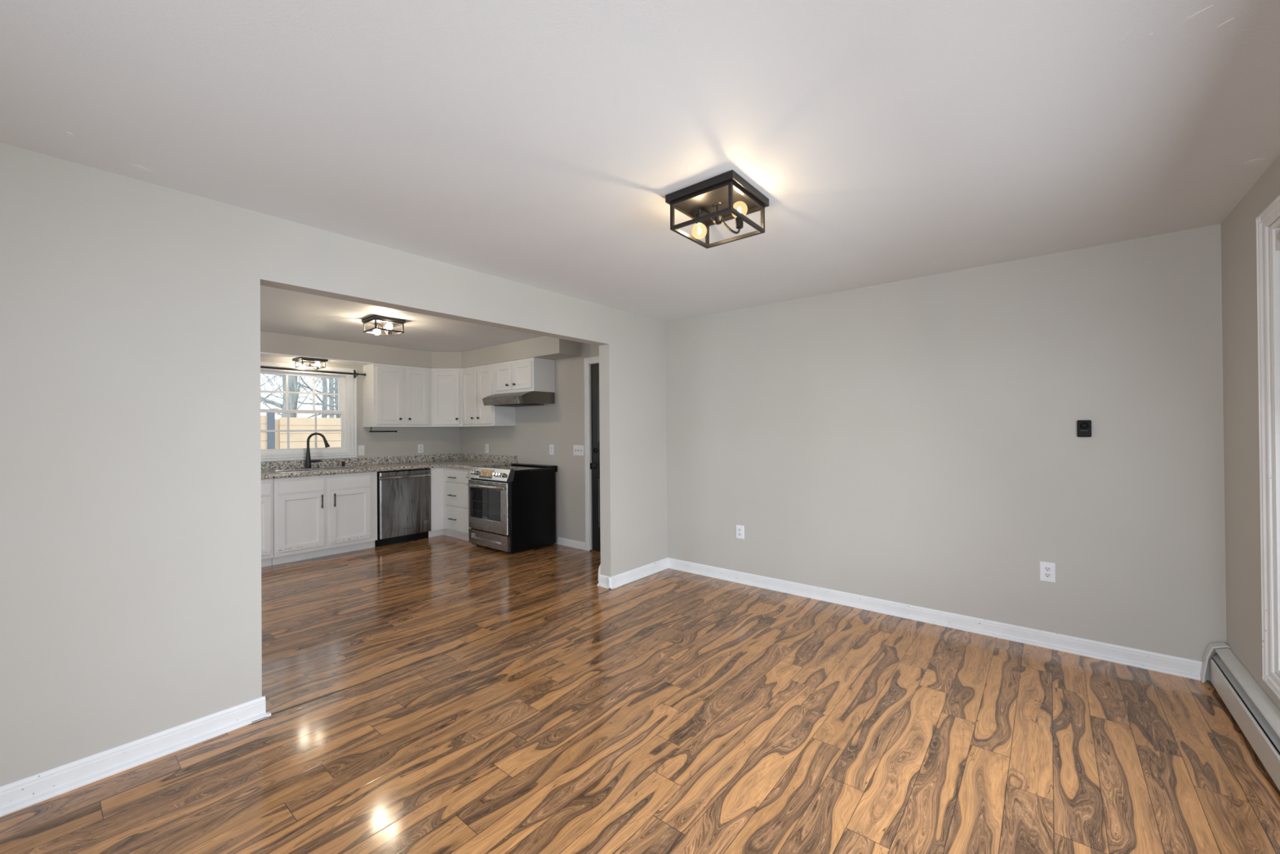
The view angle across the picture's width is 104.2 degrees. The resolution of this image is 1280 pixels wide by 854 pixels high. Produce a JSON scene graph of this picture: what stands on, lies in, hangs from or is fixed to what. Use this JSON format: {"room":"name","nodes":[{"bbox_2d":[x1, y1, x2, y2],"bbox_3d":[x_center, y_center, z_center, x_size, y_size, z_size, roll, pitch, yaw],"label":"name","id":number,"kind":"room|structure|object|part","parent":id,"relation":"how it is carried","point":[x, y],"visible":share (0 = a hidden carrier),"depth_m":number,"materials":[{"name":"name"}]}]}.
{"room":"empty living room","nodes":[
{"label":"empty living room","id":0,"kind":"room"},
{"bbox_2d":[0,142,667,786],"bbox_3d":[-1.752,0.179,2.616,0.123,2.440,6.200,-1,0,39],"label":"wall","id":1,"kind":"structure","parent":0,"point":[131,442],"depth_m":2.12,"materials":[{"name":"beige paint"}]},
{"bbox_2d":[0,695,266,816],"bbox_3d":[-2.730,1.353,1.287,0.033,0.094,2.902,-1,0,39],"label":"baseboard","id":2,"kind":"structure","parent":1,"relation":"attached to","point":[24,793],"depth_m":2.04,"materials":[{"name":"white paint"}]},
{"bbox_2d":[250,711,271,722],"bbox_3d":[-1.822,1.392,2.390,0.033,0.014,0.080,-1,0,39],"label":"trim","id":3,"kind":"structure","parent":1,"relation":"attached to","point":[268,713],"depth_m":2.38,"materials":[{"name":"white paint"}]},
{"bbox_2d":[597,564,600,580],"bbox_3d":[-0.202,1.289,4.611,0.040,0.158,0.500,-1,0,39],"label":"baseboard","id":4,"kind":"structure","parent":1,"relation":"attached to","point":[599,567],"depth_m":4.42,"materials":[{"name":"white paint"}]},
{"bbox_2d":[597,573,613,589],"bbox_3d":[-0.302,1.349,4.343,0.168,0.094,0.033,-1,0,39],"label":"baseboard","id":5,"kind":"object","parent":1,"relation":"attached to","point":[602,580],"visible":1,"depth_m":4.35,"materials":[{"name":"white paint"}]},
{"bbox_2d":[608,557,668,589],"bbox_3d":[0.014,1.348,4.621,0.033,0.094,0.863,-1,0,39],"label":"baseboard","id":6,"kind":"structure","parent":1,"relation":"attached to","point":[626,577],"depth_m":4.59,"materials":[{"name":"white paint"}]},
{"bbox_2d":[260,356,460,462],"bbox_3d":[-4.283,0.214,5.541,0.150,2.440,4.900,-1,0,39],"label":"wall","id":7,"kind":"structure","parent":0,"point":[435,440],"depth_m":6.65,"materials":[{"name":"beige paint"}]},
{"bbox_2d":[260,361,357,462],"bbox_3d":[-4.077,-0.170,5.767,0.148,1.113,1.432,-1,0,39],"label":"window","id":8,"kind":"structure","parent":7,"relation":"in","point":[347,384],"depth_m":6.00,"materials":[{"name":"white paint"}]},
{"bbox_3d":[-4.098,-0.402,5.779,0.035,0.470,1.209,-1,0,39],"label":"sash","id":9,"kind":"part","parent":8,"relation":"part of","materials":[{"name":"white plastic"}]},
{"bbox_3d":[-4.065,0.048,5.753,0.035,0.499,1.209,-1,0,39],"label":"sash","id":10,"kind":"part","parent":8,"relation":"part of","materials":[{"name":"white plastic"}]},
{"bbox_2d":[260,365,365,377],"bbox_3d":[-3.993,-0.665,5.688,0.094,0.105,1.597,-1,0,39],"label":"curtain rod","id":11,"kind":"object","parent":8,"relation":"attached to","point":[261,366],"visible":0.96,"depth_m":5.84,"materials":[{"name":"black metal"}]},
{"bbox_2d":[260,351,373,365],"bbox_3d":[-3.917,-0.785,5.626,0.325,0.012,1.598,-1,0,39],"label":"soffit","id":12,"kind":"structure","parent":7,"relation":"attached to","point":[262,353],"depth_m":5.68,"materials":[{"name":"beige paint"}]},
{"bbox_2d":[357,444,364,455],"bbox_3d":[-3.532,0.297,6.318,0.019,0.128,0.080,-1,0,39],"label":"wall switch","id":13,"kind":"object","parent":7,"relation":"attached to","point":[361,449],"visible":1,"depth_m":6.32,"materials":[{"name":"white plastic"}]},
{"bbox_2d":[261,453,517,471],"bbox_3d":[-3.072,0.433,5.804,1.381,0.096,2.955,-1,0,39],"label":"backsplash","id":14,"kind":"structure","parent":7,"relation":"attached to","point":[279,465],"depth_m":6.52,"materials":[{"name":"stone"}]},
{"bbox_2d":[362,363,431,426],"bbox_3d":[-3.153,-0.396,6.513,0.368,0.790,0.739,-1,0,39],"label":"upper cabinet","id":15,"kind":"object","parent":7,"relation":"attached to","point":[394,395],"visible":1,"depth_m":6.35,"materials":[{"name":"white paint"}]},
{"bbox_2d":[368,426,397,432],"bbox_3d":[-3.269,0.035,6.343,0.035,0.071,0.337,-1,0,39],"label":"paper towel holder","id":16,"kind":"object","parent":15,"relation":"attached to","point":[396,431],"visible":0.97,"depth_m":6.33,"materials":[{"name":"black metal"}]},
{"bbox_3d":[-3.155,-0.393,6.283,0.019,0.718,0.316,-1,0,39],"label":"door","id":17,"kind":"part","parent":15,"relation":"part of","materials":[{"name":"white paint"}]},
{"bbox_3d":[-2.934,-0.393,6.551,0.019,0.718,0.300,-1,0,39],"label":"door","id":18,"kind":"part","parent":15,"relation":"part of","materials":[{"name":"white paint"}]},
{"bbox_2d":[260,331,581,368],"bbox_3d":[-3.236,-0.910,4.678,2.585,0.218,4.900,-1,0,39],"label":"soffit","id":19,"kind":"object","parent":7,"relation":"attached to","point":[543,347],"depth_m":5.93,"materials":[{"name":"beige paint"}]},
{"bbox_2d":[292,357,328,369],"bbox_3d":[-3.807,-0.718,5.750,0.275,0.121,0.275,-1,0,39],"label":"ceiling light","id":20,"kind":"object","parent":19,"relation":"attached to","point":[316,362],"visible":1,"depth_m":5.73,"materials":[{"name":"black metal"}]},
{"bbox_2d":[417,444,423,453],"bbox_3d":[-3.044,0.302,6.920,0.008,0.122,0.078,-1,0,39],"label":"power outlet","id":21,"kind":"object","parent":7,"relation":"attached to","point":[420,446],"visible":1,"depth_m":6.92,"materials":[{"name":"white plastic"}]},
{"bbox_2d":[0,0,1279,351],"bbox_3d":[-1.656,-1.102,2.535,8.051,0.121,6.500,-1,0,39],"label":"ceiling","id":22,"kind":"structure","parent":0,"point":[540,144],"depth_m":1.75,"materials":[{"name":"white paint"}]},
{"bbox_2d":[361,315,405,336],"bbox_3d":[-2.446,-0.945,4.753,0.285,0.159,0.285,-1,0,39],"label":"ceiling light","id":23,"kind":"object","parent":22,"relation":"attached to","point":[376,320],"visible":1,"depth_m":4.71,"materials":[{"name":"black metal"}]},
{"bbox_3d":[-2.523,-0.915,4.777,0.064,0.064,0.064,-1,0,39],"label":"bulb","id":24,"kind":"part","parent":23,"relation":"part of","materials":[{"name":"beige glass"}]},
{"bbox_3d":[-2.370,-0.949,4.703,0.064,0.064,0.064,-1,0,39],"label":"bulb","id":25,"kind":"part","parent":23,"relation":"part of","materials":[{"name":"beige glass"}]},
{"bbox_2d":[665,169,768,248],"bbox_3d":[0.359,-0.960,2.295,0.345,0.198,0.345,-1,0,39],"label":"ceiling light","id":26,"kind":"object","parent":22,"relation":"attached to","point":[726,196],"visible":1,"depth_m":2.24,"materials":[{"name":"black metal"}]},
{"bbox_2d":[695,213,702,223],"bbox_3d":[0.279,-0.980,2.347,0.035,0.048,0.035,-1,0,39],"label":"socket","id":27,"kind":"object","parent":26,"relation":"attached to","point":[698,215],"depth_m":2.33,"materials":[{"name":"black metal"}]},
{"bbox_3d":[0.280,-0.924,2.347,0.071,0.076,0.071,-1,0,39],"label":"bulb","id":28,"kind":"part","parent":26,"relation":"part of","materials":[{"name":"white"}]},
{"bbox_3d":[0.311,-0.989,2.326,0.087,0.081,0.010,-1,0,33],"label":"arm","id":29,"kind":"part","parent":26,"relation":"part of","materials":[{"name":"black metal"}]},
{"bbox_3d":[0.359,-0.988,2.295,0.044,0.074,0.044,-1,0,39],"label":"stem","id":30,"kind":"part","parent":26,"relation":"part of","materials":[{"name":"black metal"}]},
{"bbox_3d":[0.408,-0.908,2.247,0.106,0.093,0.010,-1,0,44],"label":"arm","id":31,"kind":"part","parent":26,"relation":"part of","materials":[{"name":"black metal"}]},
{"bbox_2d":[735,217,743,229],"bbox_3d":[0.442,-0.906,2.213,0.035,0.048,0.035,-1,0,39],"label":"socket","id":32,"kind":"object","parent":26,"relation":"attached to","point":[739,223],"depth_m":2.20,"materials":[{"name":"black metal"}]},
{"bbox_3d":[0.442,-0.962,2.214,0.071,0.076,0.071,-1,0,39],"label":"bulb","id":33,"kind":"part","parent":26,"relation":"part of","materials":[{"name":"white"}]},
{"bbox_2d":[0,534,1279,853],"bbox_3d":[-1.746,1.459,2.613,7.766,0.120,6.500,-1,0,39],"label":"floor","id":34,"kind":"structure","parent":0,"point":[667,711],"depth_m":2.20,"materials":[{"name":"brown wood"}]},
{"bbox_2d":[261,478,273,567],"bbox_3d":[-4.137,0.981,5.092,0.628,0.899,0.499,-1,0,39],"label":"base cabinet","id":35,"kind":"object","parent":34,"relation":"on","point":[267,485],"visible":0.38,"depth_m":5.05,"materials":[{"name":"white paint"}]},
{"bbox_3d":[-3.902,0.630,4.906,0.018,0.125,0.433,-1,0,39],"label":"drawer","id":36,"kind":"part","parent":35,"relation":"part of","materials":[{"name":"white paint"}]},
{"bbox_3d":[-3.898,1.000,4.903,0.020,0.583,0.433,-1,0,39],"label":"door","id":37,"kind":"part","parent":35,"relation":"part of","materials":[{"name":"white paint"}]},
{"bbox_2d":[271,471,377,564],"bbox_3d":[-3.640,0.980,5.668,0.663,0.899,1.015,-1,0,39],"label":"base cabinet","id":38,"kind":"object","parent":34,"relation":"on","point":[321,515],"visible":0.94,"depth_m":5.45,"materials":[{"name":"white paint"}]},
{"bbox_3d":[-3.590,0.629,5.284,0.018,0.125,0.413,-1,0,39],"label":"drawer","id":39,"kind":"part","parent":38,"relation":"part of","materials":[{"name":"white paint"}]},
{"bbox_3d":[-3.586,0.999,5.282,0.020,0.583,0.413,-1,0,39],"label":"door","id":40,"kind":"part","parent":38,"relation":"part of","materials":[{"name":"white paint"}]},
{"bbox_3d":[-3.285,0.629,5.655,0.018,0.125,0.417,-1,0,39],"label":"drawer","id":41,"kind":"part","parent":38,"relation":"part of","materials":[{"name":"white paint"}]},
{"bbox_3d":[-3.281,0.999,5.652,0.020,0.583,0.417,-1,0,39],"label":"door","id":42,"kind":"part","parent":38,"relation":"part of","materials":[{"name":"white paint"}]},
{"bbox_2d":[374,467,431,546],"bbox_3d":[-3.093,0.981,6.302,0.646,0.895,0.646,-1,0,39],"label":"dishwasher","id":43,"kind":"object","parent":34,"relation":"on","point":[403,496],"visible":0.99,"depth_m":6.10,"materials":[{"name":"silver metal"}]},
{"bbox_3d":[-3.136,1.383,6.338,0.525,0.092,0.646,-1,0,39],"label":"toe panel","id":44,"kind":"part","parent":43,"relation":"part of","materials":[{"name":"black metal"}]},
{"bbox_3d":[-2.857,0.605,6.110,0.032,0.030,0.606,-1,0,39],"label":"handle","id":45,"kind":"part","parent":43,"relation":"part of","materials":[{"name":"metal"}]},
{"bbox_2d":[271,589,610,715],"bbox_3d":[-1.023,1.396,3.339,0.036,0.001,2.440,-1,0,39],"label":"floor transition strip","id":46,"kind":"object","parent":34,"relation":"on","point":[610,589],"depth_m":2.86,"materials":[{"name":"brown wood"}]},
{"bbox_2d":[428,466,471,540],"bbox_3d":[-2.377,0.974,6.639,1.379,0.899,0.780,-1,0,39],"label":"base cabinet","id":47,"kind":"object","parent":34,"relation":"on","point":[449,487],"visible":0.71,"depth_m":6.38,"materials":[{"name":"white paint"}]},
{"bbox_2d":[261,453,517,479],"bbox_3d":[-3.072,0.455,5.804,1.381,0.140,2.955,-1,0,39],"label":"countertop","id":48,"kind":"structure","parent":47,"relation":"on","point":[457,460],"depth_m":6.28,"materials":[{"name":"stone"}]},
{"bbox_2d":[294,432,329,469],"bbox_3d":[-3.819,0.276,5.820,0.346,0.422,0.147,0,0,-26],"label":"kitchen faucet","id":49,"kind":"object","parent":48,"relation":"on","point":[308,460],"visible":0.98,"depth_m":5.79,"materials":[{"name":"black metal"}]},
{"bbox_3d":[-3.780,0.159,5.817,0.200,0.187,0.027,0,0,-12],"label":"spout","id":50,"kind":"part","parent":49,"relation":"part of","materials":[{"name":"black metal"}]},
{"bbox_3d":[-3.791,0.400,5.833,0.116,0.030,0.030,0,0,-28],"label":"handle","id":51,"kind":"part","parent":49,"relation":"part of","materials":[{"name":"black metal"}]},
{"bbox_2d":[268,466,368,473],"bbox_3d":[-3.636,0.577,5.657,0.435,0.202,0.860,-1,0,39],"label":"sink","id":52,"kind":"object","parent":48,"relation":"in","point":[297,470],"visible":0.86,"depth_m":5.66,"materials":[{"name":"metal"}]},
{"bbox_2d":[280,469,318,471],"bbox_3d":[-3.765,0.582,5.504,0.346,0.193,0.366,-1,0,39],"label":"basin","id":53,"kind":"object","parent":52,"relation":"in","point":[284,470],"depth_m":5.60,"materials":[{"name":"metal"}]},
{"bbox_2d":[323,466,355,469],"bbox_3d":[-3.511,0.581,5.813,0.346,0.193,0.366,-1,0,39],"label":"basin","id":54,"kind":"object","parent":52,"relation":"in","point":[326,468],"depth_m":5.93,"materials":[{"name":"metal"}]},
{"bbox_3d":[-2.630,0.929,6.451,0.012,0.807,0.164,-1,0,39],"label":"filler panel","id":55,"kind":"part","parent":47,"relation":"part of","materials":[{"name":"white paint"}]},
{"bbox_3d":[-2.270,0.854,6.250,0.655,0.290,0.018,-1,0,39],"label":"drawer","id":56,"kind":"part","parent":47,"relation":"part of","materials":[{"name":"white paint"}]},
{"bbox_3d":[-2.268,1.158,6.248,0.655,0.297,0.018,-1,0,39],"label":"drawer","id":57,"kind":"part","parent":47,"relation":"part of","materials":[{"name":"white paint"}]},
{"bbox_3d":[-2.272,0.631,6.251,0.655,0.136,0.018,-1,0,39],"label":"drawer","id":58,"kind":"part","parent":47,"relation":"part of","materials":[{"name":"white paint"}]},
{"bbox_2d":[466,462,557,554],"bbox_3d":[-1.544,0.939,5.935,0.798,0.950,0.786,-1,0,39],"label":"range","id":59,"kind":"object","parent":34,"relation":"on","point":[512,507],"visible":1,"depth_m":5.68,"materials":[{"name":"black metal"}]},
{"bbox_3d":[-1.777,1.059,5.709,0.600,0.007,0.004,-1,0,39],"label":"window trim","id":60,"kind":"part","parent":59,"relation":"part of","materials":[{"name":"metal"}]},
{"bbox_3d":[-1.772,0.676,5.662,0.739,0.043,0.076,-1,0,39],"label":"handle","id":61,"kind":"part","parent":59,"relation":"part of","materials":[{"name":"silver metal"}]},
{"bbox_3d":[-1.762,1.294,5.716,0.588,0.026,0.026,-1,0,39],"label":"drawer pull","id":62,"kind":"part","parent":59,"relation":"part of","materials":[{"name":"metal"}]},
{"bbox_3d":[-1.737,0.906,5.700,0.768,0.573,0.037,-1,0,39],"label":"oven door","id":63,"kind":"part","parent":59,"relation":"part of","materials":[{"name":"silver metal"}]},
{"bbox_3d":[-1.732,1.287,5.700,0.768,0.165,0.033,-1,0,39],"label":"drawer","id":64,"kind":"part","parent":59,"relation":"part of","materials":[{"name":"silver metal"}]},
{"bbox_3d":[-1.727,0.533,5.720,0.798,0.138,0.115,-1,0,39],"label":"control panel","id":65,"kind":"part","parent":59,"relation":"part of","materials":[{"name":"silver metal"}]},
{"bbox_2d":[487,464,555,472],"bbox_3d":[-1.512,0.497,5.978,0.786,0.024,0.615,-1,0,39],"label":"cooktop","id":66,"kind":"object","parent":59,"relation":"in","point":[513,468],"depth_m":5.88,"materials":[{"name":"black glass"}]},
{"bbox_3d":[-1.219,0.945,5.712,0.004,0.870,0.613,-1,0,39],"label":"panel","id":67,"kind":"part","parent":59,"relation":"part of","materials":[{"name":"black metal"}]},
{"bbox_2d":[589,549,600,553],"bbox_3d":[-0.173,1.394,5.424,0.897,0.012,0.160,-1,0,39],"label":"threshold","id":68,"kind":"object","parent":34,"relation":"on","point":[593,550],"depth_m":5.61,"materials":[{"name":"brown wood"}]},
{"bbox_2d":[459,223,1226,680],"bbox_3d":[0.262,0.175,5.071,7.766,2.440,0.150,-1,0,39],"label":"wall","id":69,"kind":"structure","parent":0,"point":[915,442],"depth_m":3.34,"materials":[{"name":"beige paint"}]},
{"bbox_2d":[431,368,462,426],"bbox_3d":[-2.631,-0.398,6.958,0.608,0.790,0.608,-1,0,39],"label":"upper cabinet","id":70,"kind":"object","parent":69,"relation":"attached to","point":[446,404],"visible":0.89,"depth_m":6.72,"materials":[{"name":"white paint"}]},
{"bbox_2d":[484,444,488,453],"bbox_3d":[-2.138,0.300,6.943,0.078,0.122,0.008,-1,0,39],"label":"power outlet","id":71,"kind":"object","parent":69,"relation":"attached to","point":[486,445],"visible":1,"depth_m":6.94,"materials":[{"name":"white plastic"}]},
{"bbox_2d":[462,363,515,426],"bbox_3d":[-2.034,-0.404,6.623,0.737,0.790,0.368,-1,0,39],"label":"upper cabinet","id":72,"kind":"object","parent":69,"relation":"attached to","point":[478,381],"visible":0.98,"depth_m":6.46,"materials":[{"name":"white paint"}]},
{"bbox_3d":[-2.269,-0.398,6.628,0.320,0.718,0.019,-1,0,39],"label":"door","id":73,"kind":"part","parent":72,"relation":"part of","materials":[{"name":"white paint"}]},
{"bbox_3d":[-1.993,-0.401,6.401,0.311,0.718,0.019,-1,0,39],"label":"door","id":74,"kind":"part","parent":72,"relation":"part of","materials":[{"name":"white paint"}]},
{"bbox_2d":[494,357,555,394],"bbox_3d":[-1.450,-0.610,6.141,0.779,0.392,0.368,-1,0,39],"label":"upper cabinet","id":75,"kind":"object","parent":69,"relation":"attached to","point":[531,374],"visible":1,"depth_m":5.96,"materials":[{"name":"white paint"}]},
{"bbox_3d":[-1.682,-0.607,6.145,0.317,0.314,0.019,-1,0,39],"label":"door","id":76,"kind":"part","parent":75,"relation":"part of","materials":[{"name":"white paint"}]},
{"bbox_2d":[482,391,555,406],"bbox_3d":[-1.490,-0.335,6.088,0.775,0.155,0.500,-1,0,39],"label":"range hood","id":77,"kind":"object","parent":75,"relation":"attached to","point":[534,397],"visible":1,"depth_m":5.89,"materials":[{"name":"silver metal"}]},
{"bbox_3d":[-1.389,-0.611,5.904,0.328,0.314,0.019,-1,0,39],"label":"door","id":78,"kind":"part","parent":75,"relation":"part of","materials":[{"name":"white paint"}]},
{"bbox_2d":[549,444,554,454],"bbox_3d":[-1.079,0.276,6.071,0.078,0.122,0.008,-1,0,39],"label":"power outlet","id":79,"kind":"object","parent":69,"relation":"attached to","point":[551,446],"visible":1,"depth_m":6.07,"materials":[{"name":"white plastic"}]},
{"bbox_2d":[557,537,585,550],"bbox_3d":[-0.803,1.365,5.843,0.478,0.085,0.014,-1,0,39],"label":"baseboard","id":80,"kind":"structure","parent":69,"relation":"attached to","point":[562,541],"depth_m":5.83,"materials":[{"name":"white paint"}]},
{"bbox_2d":[573,444,583,455],"bbox_3d":[-0.718,0.271,5.766,0.172,0.122,0.020,-1,0,39],"label":"wall switch","id":81,"kind":"object","parent":69,"relation":"attached to","point":[578,450],"visible":1,"depth_m":5.77,"materials":[{"name":"white plastic"}]},
{"bbox_2d":[583,355,599,551],"bbox_3d":[-0.180,0.335,5.431,0.897,2.130,0.152,-1,0,39],"label":"door frame","id":82,"kind":"structure","parent":69,"relation":"attached to","point":[590,417],"depth_m":5.66,"materials":[{"name":"white paint"}]},
{"bbox_2d":[591,363,600,551],"bbox_3d":[-0.220,0.336,5.383,0.873,2.106,0.104,-1,0,39],"label":"door","id":83,"kind":"structure","parent":69,"relation":"in","point":[595,465],"depth_m":5.63,"materials":[{"name":"black paint"}]},
{"bbox_3d":[-0.493,0.439,5.581,0.154,0.063,0.062,-1,0,39],"label":"handle","id":84,"kind":"part","parent":83,"relation":"part of","materials":[{"name":"black metal"}]},
{"bbox_3d":[-0.220,0.310,5.389,0.685,1.680,0.010,-1,0,39],"label":"panel","id":85,"kind":"part","parent":83,"relation":"part of","materials":[{"name":"black paint"}]},
{"bbox_2d":[736,524,744,539],"bbox_3d":[0.892,0.938,4.449,0.079,0.120,0.008,-1,0,39],"label":"power outlet","id":86,"kind":"object","parent":69,"relation":"attached to","point":[740,529],"visible":1,"depth_m":4.44,"materials":[{"name":"white plastic"}]},
{"bbox_2d":[667,557,1205,681],"bbox_3d":[1.649,1.331,3.812,3.585,0.094,0.033,-1,0,39],"label":"baseboard","id":87,"kind":"structure","parent":69,"relation":"attached to","point":[1154,661],"depth_m":3.33,"materials":[{"name":"white paint"}]},
{"bbox_2d":[1040,560,1055,582],"bbox_3d":[2.535,0.902,3.097,0.077,0.122,0.008,-1,0,39],"label":"power outlet","id":88,"kind":"object","parent":69,"relation":"attached to","point":[1047,570],"visible":1,"depth_m":3.10,"materials":[{"name":"white plastic"}]},
{"bbox_2d":[1044,573,1051,577],"bbox_3d":[2.534,0.922,3.095,0.034,0.026,0.002,-1,0,39],"label":"receptacle","id":89,"kind":"object","parent":88,"relation":"attached to","point":[1046,575],"depth_m":3.09,"materials":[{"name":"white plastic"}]},
{"bbox_2d":[1044,566,1051,571],"bbox_3d":[2.533,0.883,3.095,0.034,0.026,0.002,-1,0,39],"label":"receptacle","id":90,"kind":"object","parent":88,"relation":"attached to","point":[1046,568],"depth_m":3.09,"materials":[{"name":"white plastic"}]},
{"bbox_2d":[1076,420,1091,436],"bbox_3d":[2.658,0.010,2.981,0.064,0.101,0.030,-1,0,39],"label":"thermostat","id":91,"kind":"object","parent":69,"relation":"attached to","point":[1083,427],"visible":1,"depth_m":2.97,"materials":[{"name":"black plastic"}]},
{"bbox_2d":[1221,154,1279,709],"bbox_3d":[1.184,0.143,0.199,0.150,2.440,6.200,-1,0,39],"label":"wall","id":92,"kind":"structure","parent":0,"point":[1238,228],"depth_m":2.37,"materials":[{"name":"beige paint"}]},
{"bbox_2d":[1200,641,1279,790],"bbox_3d":[1.409,1.251,0.655,0.100,0.222,5.188,-1,0,39],"label":"baseboard heater","id":93,"kind":"object","parent":92,"relation":"attached to","point":[1255,713],"visible":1,"depth_m":2.19,"materials":[{"name":"beige metal"}]},
{"bbox_2d":[1255,194,1279,699],"bbox_3d":[1.742,0.093,0.908,0.148,1.985,3.085,-1,0,39],"label":"window","id":94,"kind":"structure","parent":92,"relation":"in","point":[1271,213],"depth_m":2.08,"materials":[{"name":"white paint"}]},
{"bbox_2d":[1275,229,1279,250],"bbox_3d":[1.724,-0.764,0.928,0.052,0.083,2.854,-1,0,39],"label":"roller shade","id":95,"kind":"object","parent":94,"relation":"attached to","point":[1277,231],"depth_m":2.04,"materials":[{"name":"white fabric"}]},
{"label":"outside","id":96,"kind":"structure","parent":0,"visible":0},
{"bbox_3d":[0.279,1.794,4.962,120.000,0.200,120.000,-1,0,39],"label":"ground","id":97,"kind":"structure","parent":96,"visible":0},
{"bbox_2d":[260,374,282,408],"bbox_3d":[-12.124,-2.801,13.065,6.615,9.284,6.939,-1,0,28],"label":"bare tree","id":98,"kind":"object","parent":97,"relation":"on","point":[276,375],"visible":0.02,"depth_m":15.91,"materials":[{"name":"grey plant"}]},
{"bbox_2d":[260,374,282,390],"bbox_3d":[-18.705,-4.025,20.812,7.820,11.907,11.249,-1,0,31],"label":"bare tree","id":99,"kind":"object","parent":97,"relation":"on","point":[260,375],"visible":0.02,"depth_m":22.07,"materials":[{"name":"grey plant"}]},
{"bbox_2d":[263,375,306,418],"bbox_3d":[-19.037,-4.237,24.112,8.829,12.363,10.697,0,0,-15],"label":"bare tree","id":100,"kind":"object","parent":97,"relation":"on","point":[268,395],"visible":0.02,"depth_m":23.08,"materials":[{"name":"grey plant"}]},
{"bbox_2d":[260,373,320,417],"bbox_3d":[-9.792,-2.567,13.419,6.476,8.780,7.459,0,0,-18],"label":"bare tree","id":101,"kind":"object","parent":97,"relation":"on","point":[292,397],"visible":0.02,"depth_m":13.40,"materials":[{"name":"grey plant"}]},
{"bbox_2d":[260,374,338,417],"bbox_3d":[-10.245,-2.985,15.970,7.805,9.641,8.460,0,0,-17],"label":"bare tree","id":102,"kind":"object","parent":97,"relation":"on","point":[324,401],"visible":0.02,"depth_m":15.90,"materials":[{"name":"grey plant"}]},
{"bbox_2d":[260,373,340,417],"bbox_3d":[-9.363,-3.976,16.660,8.536,11.611,8.784,0,0,-29],"label":"bare tree","id":103,"kind":"object","parent":97,"relation":"on","point":[280,375],"visible":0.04,"depth_m":15.92,"materials":[{"name":"grey plant"}]},
{"bbox_2d":[260,413,341,448],"bbox_3d":[-7.799,0.738,10.896,0.245,2.100,7.900,-1,0,39],"label":"fence","id":104,"kind":"object","parent":97,"relation":"on","point":[269,440],"visible":0.15,"depth_m":11.08,"materials":[{"name":"brown wood"}]},
{"bbox_3d":[-7.905,0.738,10.664,0.113,2.100,0.125,-1,0,39],"label":"post","id":105,"kind":"part","parent":104,"relation":"part of","materials":[{"name":"grey stone"}]},
{"bbox_3d":[-7.921,0.809,10.861,0.099,1.960,0.090,-1,0,39],"label":"post","id":106,"kind":"part","parent":104,"relation":"part of","materials":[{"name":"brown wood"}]},
{"bbox_2d":[272,375,335,417],"bbox_3d":[-13.336,-3.788,21.372,7.540,11.345,10.660,0,0,-18],"label":"bare tree","id":107,"kind":"object","parent":97,"relation":"on","point":[304,388],"visible":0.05,"depth_m":20.44,"materials":[{"name":"grey plant"}]},
{"bbox_2d":[293,377,339,414],"bbox_3d":[-8.760,-1.810,13.437,8.527,7.242,5.186,0,0,-1],"label":"bare tree","id":108,"kind":"object","parent":97,"relation":"on","point":[322,380],"visible":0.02,"depth_m":14.54,"materials":[{"name":"grey plant"}]},
{"bbox_2d":[328,377,334,417],"bbox_3d":[-14.361,-4.468,24.034,11.867,12.751,8.162,0,0,-6],"label":"bare tree","id":109,"kind":"object","parent":97,"relation":"on","point":[332,387],"visible":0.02,"depth_m":23.23,"materials":[{"name":"grey plant"}]}
]}

